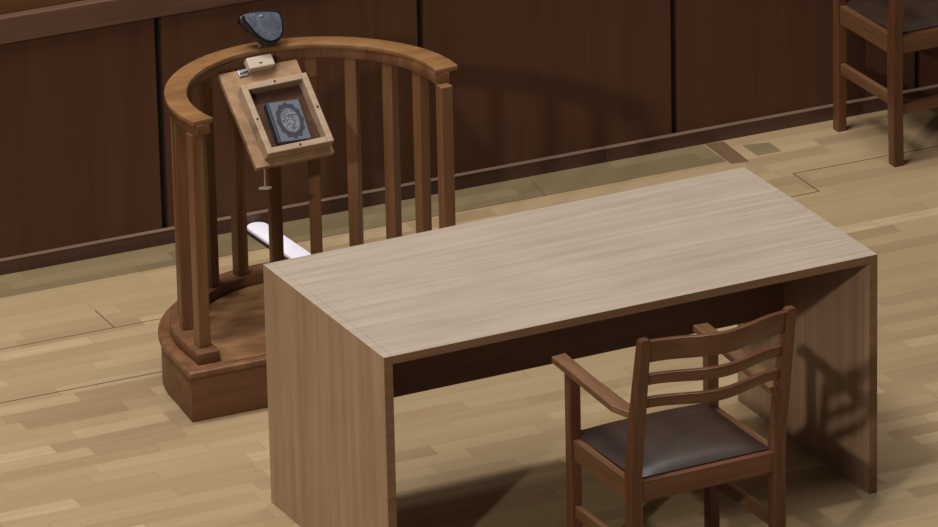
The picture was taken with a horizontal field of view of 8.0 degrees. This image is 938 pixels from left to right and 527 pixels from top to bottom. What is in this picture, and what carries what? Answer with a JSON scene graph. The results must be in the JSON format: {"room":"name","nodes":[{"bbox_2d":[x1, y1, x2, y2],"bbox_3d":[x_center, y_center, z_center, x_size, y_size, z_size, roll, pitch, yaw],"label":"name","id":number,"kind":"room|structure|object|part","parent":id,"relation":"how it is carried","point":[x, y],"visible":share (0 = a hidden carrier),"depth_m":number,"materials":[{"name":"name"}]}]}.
{"room":"courtroom","nodes":[
{"label":"courtroom","id":0,"kind":"room"},
{"bbox_2d":[0,107,937,526],"bbox_3d":[2.399,1.483,17.452,16.000,0.121,10.505,-11,24,-23],"label":"floor","id":1,"kind":"structure","parent":0,"point":[92,434],"depth_m":20.11,"materials":[{"name":"brown wood"}]},
{"bbox_2d":[247,222,310,259],"bbox_3d":[-0.543,-0.026,21.175,0.072,0.024,0.598,-13,25,-26],"label":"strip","id":2,"kind":"object","parent":1,"relation":"on","point":[259,231],"visible":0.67,"depth_m":21.28,"materials":[{"name":"white"}]},
{"bbox_2d":[158,36,457,421],"bbox_3d":[-0.520,-0.148,20.278,0.999,0.920,0.664,-11,24,-23],"label":"stand","id":3,"kind":"object","parent":1,"relation":"on","point":[212,339],"visible":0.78,"depth_m":20.24,"materials":[{"name":"brown wood"}]},
{"bbox_3d":[-0.516,0.112,20.387,0.904,0.036,0.583,-11,24,-23],"label":"rail","id":4,"kind":"part","parent":3,"relation":"part of","materials":[{"name":"brown wood"}]},
{"bbox_2d":[237,10,283,47],"bbox_3d":[-0.622,-0.702,20.279,0.138,0.114,0.086,-12,24,-25],"label":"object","id":5,"kind":"object","parent":3,"relation":"on","point":[265,27],"visible":1,"depth_m":20.26,"materials":[{"name":"black"}]},
{"bbox_3d":[-0.612,-0.714,20.265,0.114,0.096,0.004,-13,-13,-26],"label":"plate","id":6,"kind":"part","parent":5,"relation":"part of","materials":[{"name":"grey metal"}]},
{"bbox_2d":[217,54,333,189],"bbox_3d":[-0.578,-0.430,20.230,0.262,0.338,0.268,-12,24,-25],"label":"holder","id":7,"kind":"object","parent":3,"relation":"attached to","point":[246,91],"visible":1,"depth_m":20.21,"materials":[{"name":"brown wood"}]},
{"bbox_3d":[-0.677,-0.575,20.245,0.033,0.015,0.022,-12,67,-25],"label":"hinge plate","id":8,"kind":"part","parent":7,"relation":"part of","materials":[{"name":"silver metal"}]},
{"bbox_3d":[-0.550,-0.442,20.202,0.221,0.040,0.241,-12,67,-25],"label":"frame","id":9,"kind":"part","parent":7,"relation":"part of","materials":[{"name":"brown wood"}]},
{"bbox_2d":[263,99,311,145],"bbox_3d":[-0.544,-0.421,20.196,0.113,0.118,0.121,-11,24,-23],"label":"book","id":10,"kind":"object","parent":7,"relation":"in","point":[286,119],"visible":1,"depth_m":20.18,"materials":[{"name":"black paper"}]},
{"bbox_3d":[-0.525,-0.574,20.123,0.902,0.015,0.544,-11,24,-23],"label":"handrail","id":11,"kind":"part","parent":3,"relation":"part of","materials":[{"name":"brown wood"}]},
{"bbox_2d":[263,167,877,526],"bbox_3d":[0.295,0.331,19.282,1.559,0.740,0.790,-12,24,-24],"label":"desk","id":12,"kind":"object","parent":1,"relation":"on","point":[350,331],"visible":0.93,"depth_m":19.17,"materials":[{"name":"brown wood"}]},
{"bbox_3d":[-0.391,0.471,18.970,0.027,0.740,0.790,-12,24,-24],"label":"panel","id":13,"kind":"part","parent":12,"relation":"part of","materials":[{"name":"brown wood"}]},
{"bbox_3d":[0.238,0.128,19.316,1.505,0.337,0.020,-12,24,-24],"label":"modesty panel","id":14,"kind":"part","parent":12,"relation":"part of","materials":[{"name":"brown wood"}]},
{"bbox_3d":[0.981,0.191,19.593,0.027,0.740,0.790,-12,24,-24],"label":"panel","id":15,"kind":"part","parent":12,"relation":"part of","materials":[{"name":"brown wood"}]},
{"bbox_2d":[552,305,796,526],"bbox_3d":[0.579,0.502,18.639,0.498,0.890,0.554,-12,24,-25],"label":"armchair","id":16,"kind":"object","parent":1,"relation":"on","point":[642,457],"visible":1,"depth_m":18.54,"materials":[{"name":"brown wood"}]},
{"bbox_3d":[0.292,0.592,18.763,0.033,0.642,0.036,-12,24,-25],"label":"leg","id":17,"kind":"part","parent":16,"relation":"part of","materials":[{"name":"brown wood"}]},
{"bbox_3d":[0.351,0.344,18.518,0.053,0.046,0.442,-13,25,-26],"label":"arm","id":18,"kind":"part","parent":16,"relation":"part of","materials":[{"name":"brown wood"}]},
{"bbox_3d":[0.372,0.569,18.583,0.022,0.062,0.337,-12,24,-24],"label":"seat rail","id":19,"kind":"part","parent":16,"relation":"part of","materials":[{"name":"brown wood"}]},
{"bbox_3d":[0.466,0.603,18.394,0.038,0.890,0.107,-12,24,-25],"label":"post","id":20,"kind":"part","parent":16,"relation":"part of","materials":[{"name":"brown wood"}]},
{"bbox_3d":[0.559,0.485,18.680,0.426,0.054,0.373,-12,24,-25],"label":"seat","id":21,"kind":"part","parent":16,"relation":"part of","materials":[{"name":"leather"}]},
{"bbox_3d":[0.651,0.585,18.528,0.430,0.062,0.023,-12,24,-25],"label":"seat rail","id":22,"kind":"part","parent":16,"relation":"part of","materials":[{"name":"brown wood"}]},
{"bbox_3d":[0.682,0.510,18.945,0.033,0.642,0.036,-12,24,-25],"label":"leg","id":23,"kind":"part","parent":16,"relation":"part of","materials":[{"name":"brown wood"}]},
{"bbox_3d":[0.682,0.206,18.292,0.442,0.067,0.076,-12,24,-25],"label":"crest rail","id":24,"kind":"part","parent":16,"relation":"part of","materials":[{"name":"brown wood"}]},
{"bbox_3d":[0.747,0.261,18.704,0.053,0.046,0.442,-12,24,-25],"label":"arm","id":25,"kind":"part","parent":16,"relation":"part of","materials":[{"name":"brown wood"}]},
{"bbox_3d":[0.768,0.486,18.769,0.022,0.062,0.337,-12,24,-25],"label":"seat rail","id":26,"kind":"part","parent":16,"relation":"part of","materials":[{"name":"brown wood"}]},
{"bbox_3d":[0.865,0.519,18.581,0.038,0.890,0.107,-12,24,-25],"label":"post","id":27,"kind":"part","parent":16,"relation":"part of","materials":[{"name":"brown wood"}]},
{"bbox_2d":[833,0,937,166],"bbox_3d":[1.499,-0.827,21.895,0.498,0.890,0.554,-12,24,-25],"label":"armchair","id":28,"kind":"object","parent":1,"relation":"on","point":[897,27],"visible":1,"depth_m":21.81,"materials":[{"name":"brown wood"}]},
{"bbox_3d":[1.213,-0.737,22.019,0.033,0.642,0.036,-12,24,-25],"label":"leg","id":29,"kind":"part","parent":28,"relation":"part of","materials":[{"name":"brown wood"}]},
{"bbox_3d":[1.292,-0.760,21.839,0.022,0.062,0.337,-12,24,-24],"label":"seat rail","id":30,"kind":"part","parent":28,"relation":"part of","materials":[{"name":"brown wood"}]},
{"bbox_3d":[1.480,-0.844,21.936,0.426,0.054,0.373,-12,24,-25],"label":"seat","id":31,"kind":"part","parent":28,"relation":"part of","materials":[{"name":"leather"}]},
{"bbox_3d":[1.386,-0.726,21.650,0.038,0.890,0.107,-12,24,-25],"label":"post","id":32,"kind":"part","parent":28,"relation":"part of","materials":[{"name":"brown wood"}]},
{"bbox_3d":[1.572,-0.744,21.784,0.430,0.062,0.023,-12,24,-25],"label":"seat rail","id":33,"kind":"part","parent":28,"relation":"part of","materials":[{"name":"brown wood"}]},
{"bbox_2d":[0,0,937,257],"bbox_3d":[0.157,-1.703,21.318,16.000,3.000,0.120,-11,24,-23],"label":"wall","id":34,"kind":"structure","parent":0,"point":[86,152],"depth_m":21.53,"materials":[{"name":"brown wood"}]},
{"bbox_2d":[0,0,254,44],"bbox_3d":[0.176,-1.057,21.567,16.000,0.086,0.142,-11,24,-23],"label":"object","id":35,"kind":"structure","parent":34,"relation":"attached to","point":[81,15],"depth_m":20.92,"materials":[{"name":"brown wood"}]},
{"bbox_2d":[0,84,937,274],"bbox_3d":[0.216,-0.312,21.810,15.998,0.050,0.021,-11,24,-23],"label":"baseboard","id":36,"kind":"structure","parent":34,"relation":"attached to","point":[163,236],"depth_m":21.78,"materials":[{"name":"brown wood"}]}
]}

